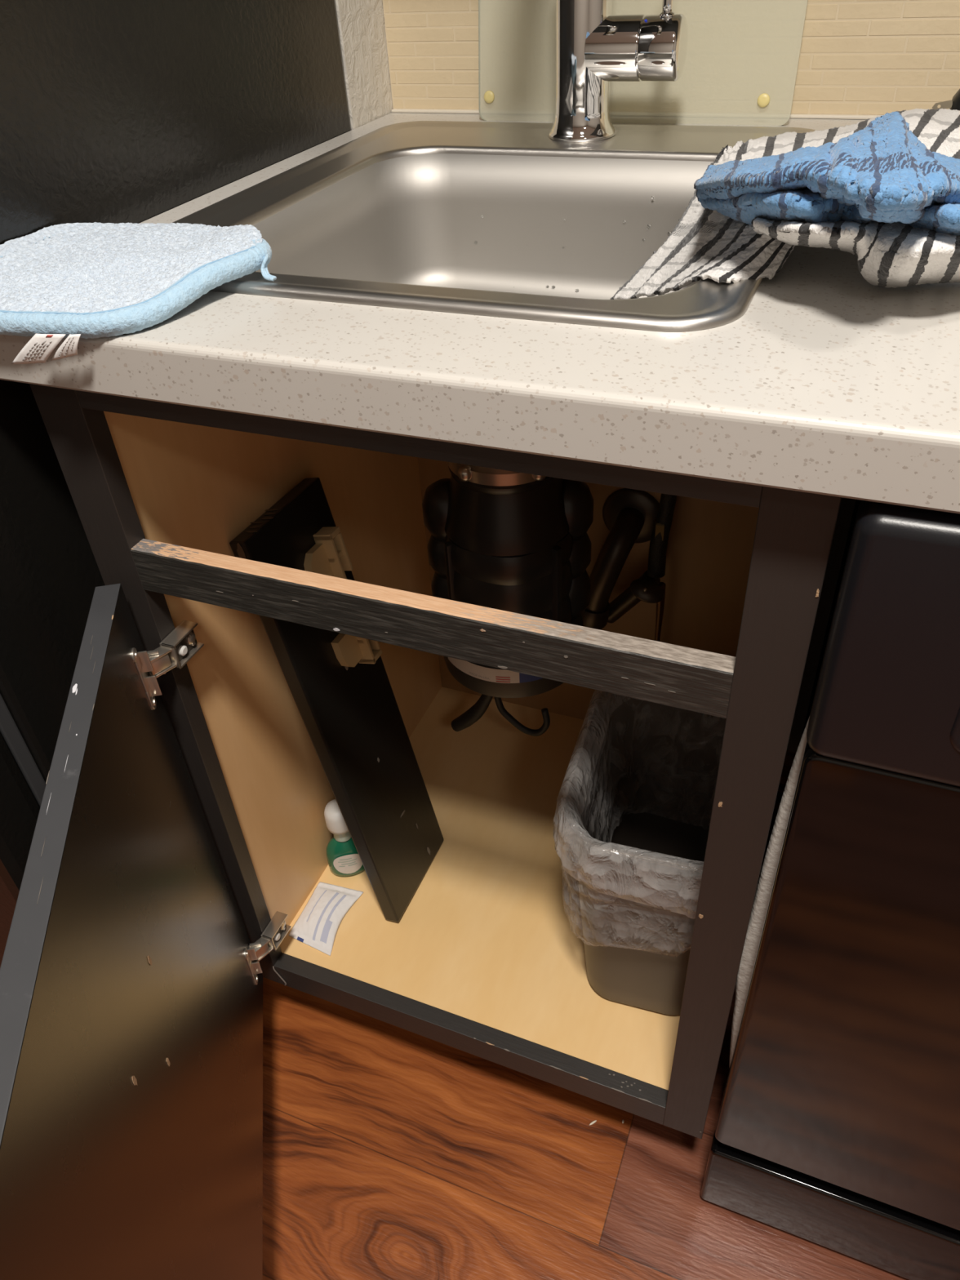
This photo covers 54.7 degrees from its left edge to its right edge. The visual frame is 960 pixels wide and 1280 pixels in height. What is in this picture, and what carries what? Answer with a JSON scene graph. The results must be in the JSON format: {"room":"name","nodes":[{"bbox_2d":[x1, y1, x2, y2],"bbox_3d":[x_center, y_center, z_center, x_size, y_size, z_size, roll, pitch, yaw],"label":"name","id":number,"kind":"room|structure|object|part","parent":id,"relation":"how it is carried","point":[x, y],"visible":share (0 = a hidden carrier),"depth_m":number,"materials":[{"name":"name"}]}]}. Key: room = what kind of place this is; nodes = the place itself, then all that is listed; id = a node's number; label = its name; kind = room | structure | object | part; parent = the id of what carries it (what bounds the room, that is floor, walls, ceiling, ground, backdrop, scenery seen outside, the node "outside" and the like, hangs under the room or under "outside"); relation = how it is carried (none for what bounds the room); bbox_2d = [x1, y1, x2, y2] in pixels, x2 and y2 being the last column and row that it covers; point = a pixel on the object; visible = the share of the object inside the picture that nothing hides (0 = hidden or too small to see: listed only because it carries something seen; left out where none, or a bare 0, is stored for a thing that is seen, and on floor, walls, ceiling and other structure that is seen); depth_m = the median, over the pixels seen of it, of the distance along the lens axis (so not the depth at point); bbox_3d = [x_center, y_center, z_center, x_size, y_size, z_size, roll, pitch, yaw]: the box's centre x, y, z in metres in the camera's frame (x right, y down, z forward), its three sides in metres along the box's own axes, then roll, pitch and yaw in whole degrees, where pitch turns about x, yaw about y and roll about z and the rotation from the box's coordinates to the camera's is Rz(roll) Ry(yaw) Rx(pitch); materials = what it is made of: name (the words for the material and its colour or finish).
{"room":"kitchen","nodes":[
{"label":"kitchen","id":0,"kind":"room"},
{"bbox_2d":[335,0,393,129],"bbox_3d":[-0.550,-0.960,1.075,0.905,2.440,0.158,12,41,19],"label":"wall","id":1,"kind":"structure","parent":0,"point":[361,23],"depth_m":1.06,"materials":[{"name":"beige paint"}]},
{"bbox_2d":[262,750,909,1279],"bbox_3d":[-0.399,1.030,0.562,4.800,0.030,3.150,12,41,19],"label":"floor","id":2,"kind":"structure","parent":0,"point":[390,1152],"depth_m":1.04,"materials":[{"name":"brown wood"}]},
{"bbox_2d":[0,0,351,967],"bbox_3d":[-0.667,-0.408,0.955,0.825,1.745,0.755,12,41,19],"label":"refrigerator","id":3,"kind":"object","parent":2,"relation":"on","point":[112,111],"visible":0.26,"depth_m":0.78,"materials":[{"name":"black"}]},
{"bbox_3d":[-0.799,-0.222,0.690,0.824,1.690,0.057,12,41,19],"label":"door","id":4,"kind":"part","parent":3,"relation":"part of","materials":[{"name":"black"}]},
{"bbox_2d":[0,383,841,1279],"bbox_3d":[-0.027,0.175,0.871,0.552,0.874,0.966,12,41,19],"label":"base cabinet","id":5,"kind":"object","parent":2,"relation":"on","point":[181,837],"depth_m":0.81,"materials":[{"name":"black paint"}]},
{"bbox_3d":[-0.239,0.330,0.735,0.021,0.575,0.495,-9,39,-6],"label":"door","id":6,"kind":"part","parent":5,"relation":"part of","materials":[{"name":"black paint"}]},
{"bbox_3d":[-0.178,-0.066,1.071,0.013,0.735,0.509,12,41,19],"label":"panel","id":7,"kind":"part","parent":5,"relation":"part of","materials":[{"name":"brown wood"}]},
{"bbox_2d":[288,881,363,955],"bbox_3d":[-0.191,0.338,1.148,0.065,0.010,0.094,12,41,19],"label":"paper packet","id":8,"kind":"object","parent":5,"relation":"on","point":[317,926],"visible":1,"depth_m":1.14,"materials":[{"name":"white paper"}]},
{"bbox_3d":[-0.141,0.087,1.049,0.126,0.525,0.160,12,41,19],"label":"drawer front","id":9,"kind":"part","parent":5,"relation":"part of","materials":[{"name":"black wood"}]},
{"bbox_2d":[324,799,364,876],"bbox_3d":[-0.172,0.249,1.169,0.052,0.120,0.035,-1,39,4],"label":"soap bottle","id":10,"kind":"object","parent":5,"relation":"on","point":[344,860],"visible":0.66,"depth_m":1.17,"materials":[{"name":"green plastic"}]},
{"bbox_3d":[-0.062,-0.134,0.580,0.470,0.026,0.019,12,41,19],"label":"rail","id":11,"kind":"part","parent":5,"relation":"part of","materials":[{"name":"black paint"}]},
{"bbox_3d":[-0.054,-0.016,0.675,0.470,0.039,0.020,12,41,19],"label":"rail","id":12,"kind":"part","parent":5,"relation":"part of","materials":[{"name":"black paint"}]},
{"bbox_3d":[-0.023,0.442,1.044,0.470,0.039,0.019,12,41,19],"label":"rail","id":13,"kind":"part","parent":5,"relation":"part of","materials":[{"name":"black paint"}]},
{"bbox_2d":[0,112,959,513],"bbox_3d":[0.522,-0.256,0.630,1.644,0.040,0.722,12,41,19],"label":"countertop","id":14,"kind":"structure","parent":5,"relation":"on","point":[832,381],"depth_m":0.52,"materials":[{"name":"stone"}]},
{"bbox_2d":[0,222,276,364],"bbox_3d":[-0.247,-0.247,0.646,0.216,0.045,0.196,12,41,19],"label":"pad","id":15,"kind":"object","parent":14,"relation":"on","point":[73,282],"visible":1,"depth_m":0.62,"materials":[{"name":"blue fabric"}]},
{"bbox_2d":[172,120,816,331],"bbox_3d":[0.027,-0.328,0.839,0.481,0.149,0.550,12,41,19],"label":"sink","id":16,"kind":"object","parent":14,"relation":"in","point":[390,215],"visible":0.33,"depth_m":0.93,"materials":[{"name":"metal"}]},
{"bbox_2d":[253,153,713,299],"bbox_3d":[0.021,-0.301,0.814,0.390,0.138,0.399,12,41,19],"label":"basin","id":17,"kind":"object","parent":16,"relation":"in","point":[397,220],"depth_m":0.95,"materials":[{"name":"silver metal"}]},
{"bbox_2d":[422,462,593,736],"bbox_3d":[0.032,-0.057,1.036,0.164,0.522,0.171,-21,42,-20],"label":"waste disposer","id":18,"kind":"object","parent":16,"relation":"hanging from","point":[516,542],"visible":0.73,"depth_m":0.95,"materials":[{"name":"black metal"}]},
{"bbox_3d":[0.052,0.059,1.152,0.074,0.151,0.014,12,41,19],"label":"power cord","id":19,"kind":"part","parent":18,"relation":"part of","materials":[{"name":"black rubber"}]},
{"bbox_2d":[474,195,671,292],"bbox_3d":[0.076,-0.371,0.919,0.306,0.106,0.116,12,41,19],"label":"water droplets","id":20,"kind":"object","parent":16,"relation":"in","point":[652,197],"visible":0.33,"depth_m":0.96,"materials":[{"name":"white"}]},
{"bbox_2d":[610,108,959,299],"bbox_3d":[0.250,-0.332,0.727,0.282,0.126,0.499,12,41,19],"label":"checked towel","id":21,"kind":"object","parent":16,"relation":"on","point":[704,243],"visible":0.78,"depth_m":0.59,"materials":[{"name":"white fabric"}]},
{"bbox_2d":[693,111,959,235],"bbox_3d":[0.218,-0.273,0.566,0.210,0.076,0.246,12,41,19],"label":"cloth","id":22,"kind":"object","parent":21,"relation":"on","point":[881,171],"visible":0.94,"depth_m":0.50,"materials":[{"name":"blue fabric"}]},
{"bbox_2d":[548,0,688,142],"bbox_3d":[0.093,-0.621,0.761,0.134,0.404,0.236,12,41,19],"label":"tap","id":23,"kind":"object","parent":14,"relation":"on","point":[596,47],"visible":1,"depth_m":0.88,"materials":[{"name":"silver metal"}]},
{"bbox_3d":[0.175,-0.564,0.884,0.040,0.054,0.054,12,41,19],"label":"handle","id":24,"kind":"part","parent":23,"relation":"part of","materials":[{"name":"silver metal"}]},
{"bbox_3d":[0.171,-0.620,0.830,0.009,0.104,0.013,4,40,10],"label":"lever","id":25,"kind":"part","parent":23,"relation":"part of","materials":[{"name":"silver metal"}]},
{"bbox_2d":[478,0,808,124],"bbox_3d":[0.158,-0.684,0.933,0.344,0.286,0.042,12,41,19],"label":"board","id":26,"kind":"object","parent":14,"relation":"on","point":[763,100],"visible":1,"depth_m":1.02,"materials":[{"name":"clear"}]},
{"bbox_2d":[932,88,959,110],"bbox_3d":[0.452,-0.489,0.858,0.065,0.043,0.046,12,41,19],"label":"plug","id":27,"kind":"object","parent":14,"relation":"on","point":[954,104],"visible":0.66,"depth_m":0.85,"materials":[{"name":"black plastic"}]},
{"bbox_3d":[0.080,0.278,1.224,0.528,0.018,0.509,12,41,19],"label":"panel","id":28,"kind":"part","parent":5,"relation":"part of","materials":[{"name":"brown wood"}]},
{"bbox_3d":[0.158,-0.164,1.165,0.510,0.735,0.008,12,41,19],"label":"panel","id":29,"kind":"part","parent":5,"relation":"part of","materials":[{"name":"brown wood"}]},
{"bbox_2d":[581,488,659,630],"bbox_3d":[0.169,-0.067,1.175,0.097,0.243,0.085,12,41,19],"label":"drain pipe","id":30,"kind":"object","parent":5,"relation":"attached to","point":[628,514],"visible":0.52,"depth_m":1.13,"materials":[{"name":"black plastic"}]},
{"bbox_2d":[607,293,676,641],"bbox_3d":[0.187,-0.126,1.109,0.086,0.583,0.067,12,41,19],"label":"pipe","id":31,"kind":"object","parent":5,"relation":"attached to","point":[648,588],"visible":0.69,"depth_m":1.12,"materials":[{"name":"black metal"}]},
{"bbox_3d":[0.203,-0.060,1.127,0.041,0.023,0.024,12,41,19],"label":"valve handle","id":32,"kind":"part","parent":31,"relation":"part of","materials":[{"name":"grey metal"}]},
{"bbox_2d":[564,691,726,1015],"bbox_3d":[0.199,0.235,1.016,0.180,0.294,0.248,9,41,15],"label":"waste bin","id":33,"kind":"object","parent":5,"relation":"in","point":[638,917],"visible":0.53,"depth_m":1.01,"materials":[{"name":"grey plastic"}]},
{"bbox_2d":[552,690,715,873],"bbox_3d":[0.189,0.194,0.989,0.196,0.212,0.283,12,41,19],"label":"liner","id":34,"kind":"object","parent":33,"relation":"in","point":[605,723],"visible":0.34,"depth_m":0.99,"materials":[{"name":"white plastic"}]},
{"bbox_2d":[700,499,959,1279],"bbox_3d":[0.595,0.156,0.839,0.617,0.859,0.588,12,41,19],"label":"dishwasher","id":35,"kind":"object","parent":2,"relation":"on","point":[837,1127],"visible":0.99,"depth_m":0.67,"materials":[{"name":"black"}]},
{"bbox_2d":[728,716,809,1068],"bbox_3d":[0.221,0.217,0.729,0.022,0.510,0.017,12,41,19],"label":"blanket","id":36,"kind":"object","parent":35,"relation":"on","point":[760,906],"depth_m":0.70,"materials":[{"name":"grey fabric"}]},
{"bbox_3d":[0.517,0.609,0.875,0.602,0.118,0.024,12,41,19],"label":"kick panel","id":37,"kind":"part","parent":35,"relation":"part of","materials":[{"name":"black wood"}]},
{"bbox_2d":[801,499,861,736],"bbox_3d":[0.604,0.145,0.844,0.583,0.846,0.560,12,41,19],"label":"gap","id":38,"kind":"object","parent":35,"relation":"in","point":[857,509],"depth_m":1.05,"materials":[{"name":"black"}]},
{"bbox_3d":[0.497,0.334,0.652,0.602,0.544,0.022,12,41,19],"label":"door panel","id":39,"kind":"part","parent":35,"relation":"part of","materials":[{"name":"black wood"}]},
{"bbox_2d":[786,497,856,752],"bbox_3d":[1.113,-0.643,0.539,2.645,2.440,0.052,12,41,19],"label":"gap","id":40,"kind":"structure","parent":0,"point":[844,517],"depth_m":1.34,"materials":[{"name":"grey paint"}]},
{"bbox_2d":[382,0,959,119],"bbox_3d":[0.642,-0.666,0.723,1.644,0.468,0.011,12,41,19],"label":"tile backsplash","id":41,"kind":"structure","parent":40,"relation":"attached to","point":[859,59],"depth_m":0.98,"materials":[{"name":"beige tile"}]}
]}

